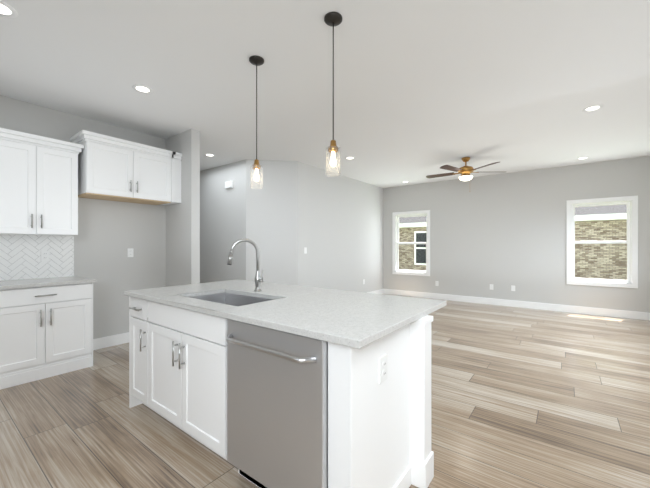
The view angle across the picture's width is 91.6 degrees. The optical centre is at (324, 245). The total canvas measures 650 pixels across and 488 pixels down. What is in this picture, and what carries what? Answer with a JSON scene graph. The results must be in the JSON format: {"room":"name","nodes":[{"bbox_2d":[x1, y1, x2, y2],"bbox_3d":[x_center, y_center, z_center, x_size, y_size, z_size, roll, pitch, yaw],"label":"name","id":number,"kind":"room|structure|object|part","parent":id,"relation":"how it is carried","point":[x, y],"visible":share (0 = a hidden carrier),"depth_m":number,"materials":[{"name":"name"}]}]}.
{"room":"kitchen","nodes":[
{"label":"kitchen","id":0,"kind":"room"},
{"bbox_2d":[0,95,165,338],"bbox_3d":[-3.885,-0.135,2.645,0.154,2.830,5.000,0,0,37],"label":"wall","id":1,"kind":"structure","parent":0,"point":[109,234],"depth_m":4.01,"materials":[{"name":"grey paint"}]},
{"bbox_2d":[0,234,73,280],"bbox_3d":[-3.665,0.117,2.805,0.006,0.475,2.320,0,0,37],"label":"tile backsplash","id":2,"kind":"structure","parent":1,"relation":"attached to","point":[66,271],"depth_m":3.45,"materials":[{"name":"white tile"}]},
{"bbox_2d":[41,251,48,260],"bbox_3d":[-3.110,0.110,3.513,0.011,0.116,0.072,0,0,37],"label":"outlet","id":3,"kind":"object","parent":2,"relation":"attached to","point":[44,255],"visible":1,"depth_m":3.51,"materials":[{"name":"white plastic"}]},
{"bbox_2d":[0,136,79,235],"bbox_3d":[-3.068,-0.581,3.311,0.340,0.922,0.700,0,0,37],"label":"upper cabinet","id":4,"kind":"object","parent":1,"relation":"attached to","point":[46,183],"depth_m":3.22,"materials":[{"name":"white wood"}]},
{"bbox_2d":[93,332,128,349],"bbox_3d":[-2.623,1.212,4.167,0.015,0.135,1.050,0,0,37],"label":"baseboard","id":5,"kind":"structure","parent":1,"relation":"attached to","point":[109,341],"depth_m":4.02,"materials":[{"name":"white"}]},
{"bbox_2d":[72,136,171,203],"bbox_3d":[-2.505,-0.886,3.976,0.430,0.592,0.940,0,0,37],"label":"upper cabinet","id":6,"kind":"object","parent":1,"relation":"attached to","point":[108,171],"depth_m":3.77,"materials":[{"name":"white wood"}]},
{"bbox_2d":[127,248,132,256],"bbox_3d":[-2.592,0.090,4.212,0.011,0.116,0.072,0,0,37],"label":"outlet","id":7,"kind":"object","parent":1,"relation":"attached to","point":[129,252],"visible":1,"depth_m":4.21,"materials":[{"name":"white plastic"}]},
{"bbox_2d":[166,129,199,286],"bbox_3d":[-3.146,-0.135,5.301,3.570,2.830,0.120,0,0,37],"label":"wall","id":8,"kind":"structure","parent":0,"point":[183,242],"depth_m":4.26,"materials":[{"name":"grey paint"}]},
{"bbox_2d":[200,160,245,282],"bbox_3d":[-2.541,-0.135,6.611,2.944,2.830,0.150,0,0,37],"label":"wall","id":9,"kind":"structure","parent":0,"point":[222,219],"depth_m":6.08,"materials":[{"name":"grey paint"}]},
{"bbox_2d":[225,180,232,188],"bbox_3d":[-1.799,-1.150,5.923,0.200,0.130,0.045,0,0,37],"label":"door chime","id":10,"kind":"object","parent":9,"relation":"attached to","point":[228,184],"visible":1,"depth_m":5.90,"materials":[{"name":"white plastic"}]},
{"bbox_2d":[246,159,297,285],"bbox_3d":[-0.963,-0.135,5.774,0.928,2.830,0.106,0,0,-8],"label":"wall","id":11,"kind":"structure","parent":0,"point":[272,218],"depth_m":5.72,"materials":[{"name":"grey paint"}]},
{"bbox_2d":[0,294,649,487],"bbox_3d":[-0.901,1.330,3.892,9.150,0.100,10.600,0,0,37],"label":"floor","id":12,"kind":"structure","parent":0,"point":[528,398],"depth_m":2.35,"materials":[{"name":"brown wood"}]},
{"bbox_2d":[0,283,92,389],"bbox_3d":[-2.944,0.834,3.243,0.620,0.892,0.772,0,0,37],"label":"base cabinet","id":13,"kind":"object","parent":12,"relation":"on","point":[46,331],"visible":0.9,"depth_m":3.04,"materials":[{"name":"white wood"}]},
{"bbox_2d":[0,276,95,289],"bbox_3d":[-3.401,0.371,2.622,0.645,0.032,2.350,0,0,37],"label":"countertop","id":14,"kind":"structure","parent":13,"relation":"on","point":[27,283],"depth_m":3.16,"materials":[{"name":"stone"}]},
{"bbox_2d":[129,296,433,487],"bbox_3d":[-0.529,0.834,2.127,2.258,0.893,0.784,0,0,37],"label":"kitchen island","id":15,"kind":"object","parent":12,"relation":"on","point":[261,407],"visible":0.79,"depth_m":1.58,"materials":[{"name":"painted wood"},{"name":"quartz"},{"name":"nickel"}]},
{"bbox_2d":[226,314,337,487],"bbox_3d":[-0.256,0.834,1.533,0.657,0.893,0.170,0,0,37],"label":"dishwasher","id":16,"kind":"object","parent":15,"relation":"in","point":[278,382],"depth_m":1.47,"materials":[{"name":"grey metal"}]},
{"bbox_2d":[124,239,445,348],"bbox_3d":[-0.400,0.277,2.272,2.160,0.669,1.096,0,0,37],"label":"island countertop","id":17,"kind":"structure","parent":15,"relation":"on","point":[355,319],"depth_m":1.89,"materials":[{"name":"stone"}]},
{"bbox_2d":[226,239,263,291],"bbox_3d":[-0.610,0.149,2.449,0.204,0.413,0.225,0,0,37],"label":"faucet","id":18,"kind":"object","parent":17,"relation":"on","point":[257,280],"depth_m":2.47,"materials":[{"name":"grey metal"}]},
{"bbox_2d":[379,354,386,383],"bbox_3d":[0.271,0.565,1.453,0.011,0.116,0.072,0,0,37],"label":"outlet","id":19,"kind":"object","parent":15,"relation":"attached to","point":[382,369],"visible":1,"depth_m":1.44,"materials":[{"name":"white plastic"}]},
{"bbox_3d":[0.513,0.834,1.740,0.130,0.893,0.130,0,0,37],"label":"post","id":20,"kind":"part","parent":15,"relation":"part of","materials":[{"name":"white wood"}]},
{"bbox_2d":[0,0,649,187],"bbox_3d":[-0.901,-1.600,3.892,9.150,0.100,10.600,0,0,37],"label":"ceiling","id":21,"kind":"structure","parent":0,"point":[423,89],"depth_m":2.91,"materials":[{"name":"white paint"}]},
{"bbox_2d":[0,1,17,17],"bbox_3d":[-2.119,-1.548,2.054,0.180,0.005,0.180,0,0,37],"label":"recessed light","id":22,"kind":"object","parent":21,"relation":"in","point":[7,10],"visible":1,"depth_m":2.08,"materials":[{"name":"white plastic"}]},
{"bbox_2d":[132,84,152,93],"bbox_3d":[-1.799,-1.548,3.118,0.180,0.005,0.180,0,0,37],"label":"recessed light","id":23,"kind":"object","parent":21,"relation":"in","point":[140,88],"visible":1,"depth_m":3.10,"materials":[{"name":"white plastic"}]},
{"bbox_2d":[249,55,263,188],"bbox_3d":[-0.569,-1.016,2.631,0.124,1.067,0.124,0,0,37],"label":"pendant light","id":24,"kind":"object","parent":21,"relation":"hanging from","point":[256,60],"visible":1,"depth_m":2.62,"materials":[{"name":"black metal"}]},
{"bbox_2d":[252,159,260,169],"bbox_3d":[-0.569,-0.680,2.631,0.068,0.080,0.068,0,0,37],"label":"socket","id":25,"kind":"object","parent":24,"relation":"attached to","point":[256,166],"depth_m":2.61,"materials":[{"name":"gold metal"}]},
{"bbox_3d":[-0.569,-0.574,2.631,0.100,0.182,0.100,0,0,37],"label":"glass","id":26,"kind":"part","parent":24,"relation":"part of","materials":[{"name":"grey"}]},
{"bbox_2d":[324,12,341,176],"bbox_3d":[0.056,-1.016,2.151,0.124,1.067,0.124,0,0,37],"label":"pendant light","id":27,"kind":"object","parent":21,"relation":"hanging from","point":[332,19],"visible":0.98,"depth_m":2.14,"materials":[{"name":"black metal"}]},
{"bbox_3d":[0.056,-0.574,2.151,0.100,0.182,0.100,0,0,37],"label":"glass","id":28,"kind":"part","parent":27,"relation":"part of","materials":[{"name":"grey"}]},
{"bbox_2d":[328,139,338,153],"bbox_3d":[0.056,-0.680,2.151,0.068,0.080,0.068,0,0,37],"label":"socket","id":29,"kind":"object","parent":27,"relation":"attached to","point":[333,149],"depth_m":2.13,"materials":[{"name":"gold metal"}]},
{"bbox_2d":[426,157,498,180],"bbox_3d":[2.434,-1.250,5.597,1.289,0.600,1.341,0,0,37],"label":"ceiling fan","id":30,"kind":"object","parent":21,"relation":"hanging from","point":[465,171],"visible":1,"depth_m":5.49,"materials":[{"name":"brown metal"}]},
{"bbox_3d":[2.158,-1.302,5.803,0.600,0.033,0.139,0,0,36],"label":"blade","id":31,"kind":"part","parent":30,"relation":"part of","materials":[{"name":"brown wood"}]},
{"bbox_3d":[2.154,-1.302,5.333,0.600,0.033,0.139,0,0,-36],"label":"blade","id":32,"kind":"part","parent":30,"relation":"part of","materials":[{"name":"brown wood"}]},
{"bbox_3d":[2.480,-1.385,5.566,0.250,0.330,0.250,0,0,37],"label":"motor","id":33,"kind":"part","parent":30,"relation":"part of","materials":[{"name":"brown metal"}]},
{"bbox_3d":[2.600,-1.302,5.184,0.139,0.033,0.600,0,0,-18],"label":"blade","id":34,"kind":"part","parent":30,"relation":"part of","materials":[{"name":"brown wood"}]},
{"bbox_3d":[2.880,-1.302,5.562,0.600,0.033,0.139,0,0,0],"label":"blade","id":35,"kind":"part","parent":30,"relation":"part of","materials":[{"name":"brown wood"}]},
{"bbox_2d":[582,105,602,111],"bbox_3d":[3.009,-1.548,3.554,0.180,0.005,0.180,0,0,37],"label":"recessed light","id":36,"kind":"object","parent":21,"relation":"in","point":[592,108],"visible":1,"depth_m":3.55,"materials":[{"name":"white plastic"}]},
{"bbox_2d":[298,162,382,292],"bbox_3d":[0.519,-0.135,7.241,0.150,2.830,3.550,0,0,37],"label":"wall","id":37,"kind":"structure","parent":0,"point":[340,227],"depth_m":6.82,"materials":[{"name":"grey paint"}]},
{"bbox_2d":[367,289,383,293],"bbox_3d":[0.527,1.212,7.116,0.015,0.135,3.360,0,0,37],"label":"baseboard","id":38,"kind":"structure","parent":37,"relation":"attached to","point":[381,291],"depth_m":8.24,"materials":[{"name":"white wood"}]},
{"bbox_2d":[383,156,649,312],"bbox_3d":[3.697,-0.135,6.957,5.250,2.830,0.150,0,0,37],"label":"wall","id":39,"kind":"structure","parent":0,"point":[502,233],"depth_m":6.62,"materials":[{"name":"grey paint"}]},
{"bbox_2d":[392,210,429,275],"bbox_3d":[2.216,-0.070,8.074,0.990,1.620,0.168,0,0,37],"label":"window","id":40,"kind":"structure","parent":39,"relation":"in","point":[394,242],"depth_m":8.14,"materials":[{"name":"white"}]},
{"bbox_3d":[2.237,-0.070,8.101,0.826,1.456,0.060,0,0,37],"label":"window sash","id":41,"kind":"part","parent":40,"relation":"part of","materials":[{"name":"white plastic"}]},
{"bbox_3d":[2.236,-0.070,8.101,0.736,1.366,0.034,0,0,37],"label":"glass","id":42,"kind":"part","parent":40,"relation":"part of","materials":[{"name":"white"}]},
{"bbox_2d":[384,289,649,320],"bbox_3d":[3.635,1.212,6.900,5.220,0.135,0.018,0,0,37],"label":"baseboard","id":43,"kind":"structure","parent":39,"relation":"attached to","point":[512,303],"depth_m":6.45,"materials":[{"name":"white"}]},
{"bbox_2d":[567,196,637,287],"bbox_3d":[5.109,-0.070,5.870,0.990,1.620,0.168,0,0,37],"label":"window","id":44,"kind":"structure","parent":39,"relation":"in","point":[633,200],"depth_m":5.78,"materials":[{"name":"white plastic"}]},
{"bbox_3d":[5.129,-0.070,5.897,0.736,1.366,0.034,0,0,37],"label":"glass","id":45,"kind":"part","parent":44,"relation":"part of","materials":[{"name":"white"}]},
{"bbox_3d":[5.130,-0.070,5.897,0.826,1.456,0.060,0,0,37],"label":"window sash","id":46,"kind":"part","parent":44,"relation":"part of","materials":[{"name":"white plastic"}]},
{"label":"outside","id":47,"kind":"structure","parent":0,"visible":0},
{"bbox_2d":[399,204,626,222],"bbox_3d":[7.533,-2.595,12.364,15.000,3.450,6.000,0,0,37],"label":"neighbor roof","id":48,"kind":"structure","parent":47,"point":[585,210],"depth_m":8.91,"materials":[{"name":"grey"}]},
{"bbox_2d":[399,213,626,225],"bbox_3d":[5.754,-0.815,10.029,15.000,0.110,0.030,0,0,37],"label":"roof fascia","id":49,"kind":"object","parent":48,"relation":"attached to","point":[595,216],"depth_m":8.76,"materials":[{"name":"white"}]},
{"bbox_3d":[4.484,2.055,9.187,20.000,0.850,4.350,0,0,37],"label":"lawn","id":50,"kind":"structure","parent":0,"visible":0},
{"bbox_2d":[399,220,626,279],"bbox_3d":[6.109,0.780,10.494,15.000,3.000,0.300,0,0,37],"label":"brick","id":51,"kind":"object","parent":50,"relation":"on","point":[593,262],"depth_m":9.07,"materials":[{"name":"beige brick"}]},
{"bbox_2d":[414,231,426,264],"bbox_3d":[3.874,0.080,11.983,1.000,1.300,0.040,0,0,37],"label":"neighbor window","id":52,"kind":"structure","parent":51,"relation":"attached to","point":[421,253],"depth_m":12.12,"materials":[{"name":"white"}]},
{"bbox_2d":[399,217,626,227],"bbox_3d":[5.982,-0.740,10.327,15.000,0.040,0.720,0,0,37],"label":"soffit","id":53,"kind":"structure","parent":51,"relation":"attached to","point":[604,219],"depth_m":8.92,"materials":[{"name":"white"}]}
]}

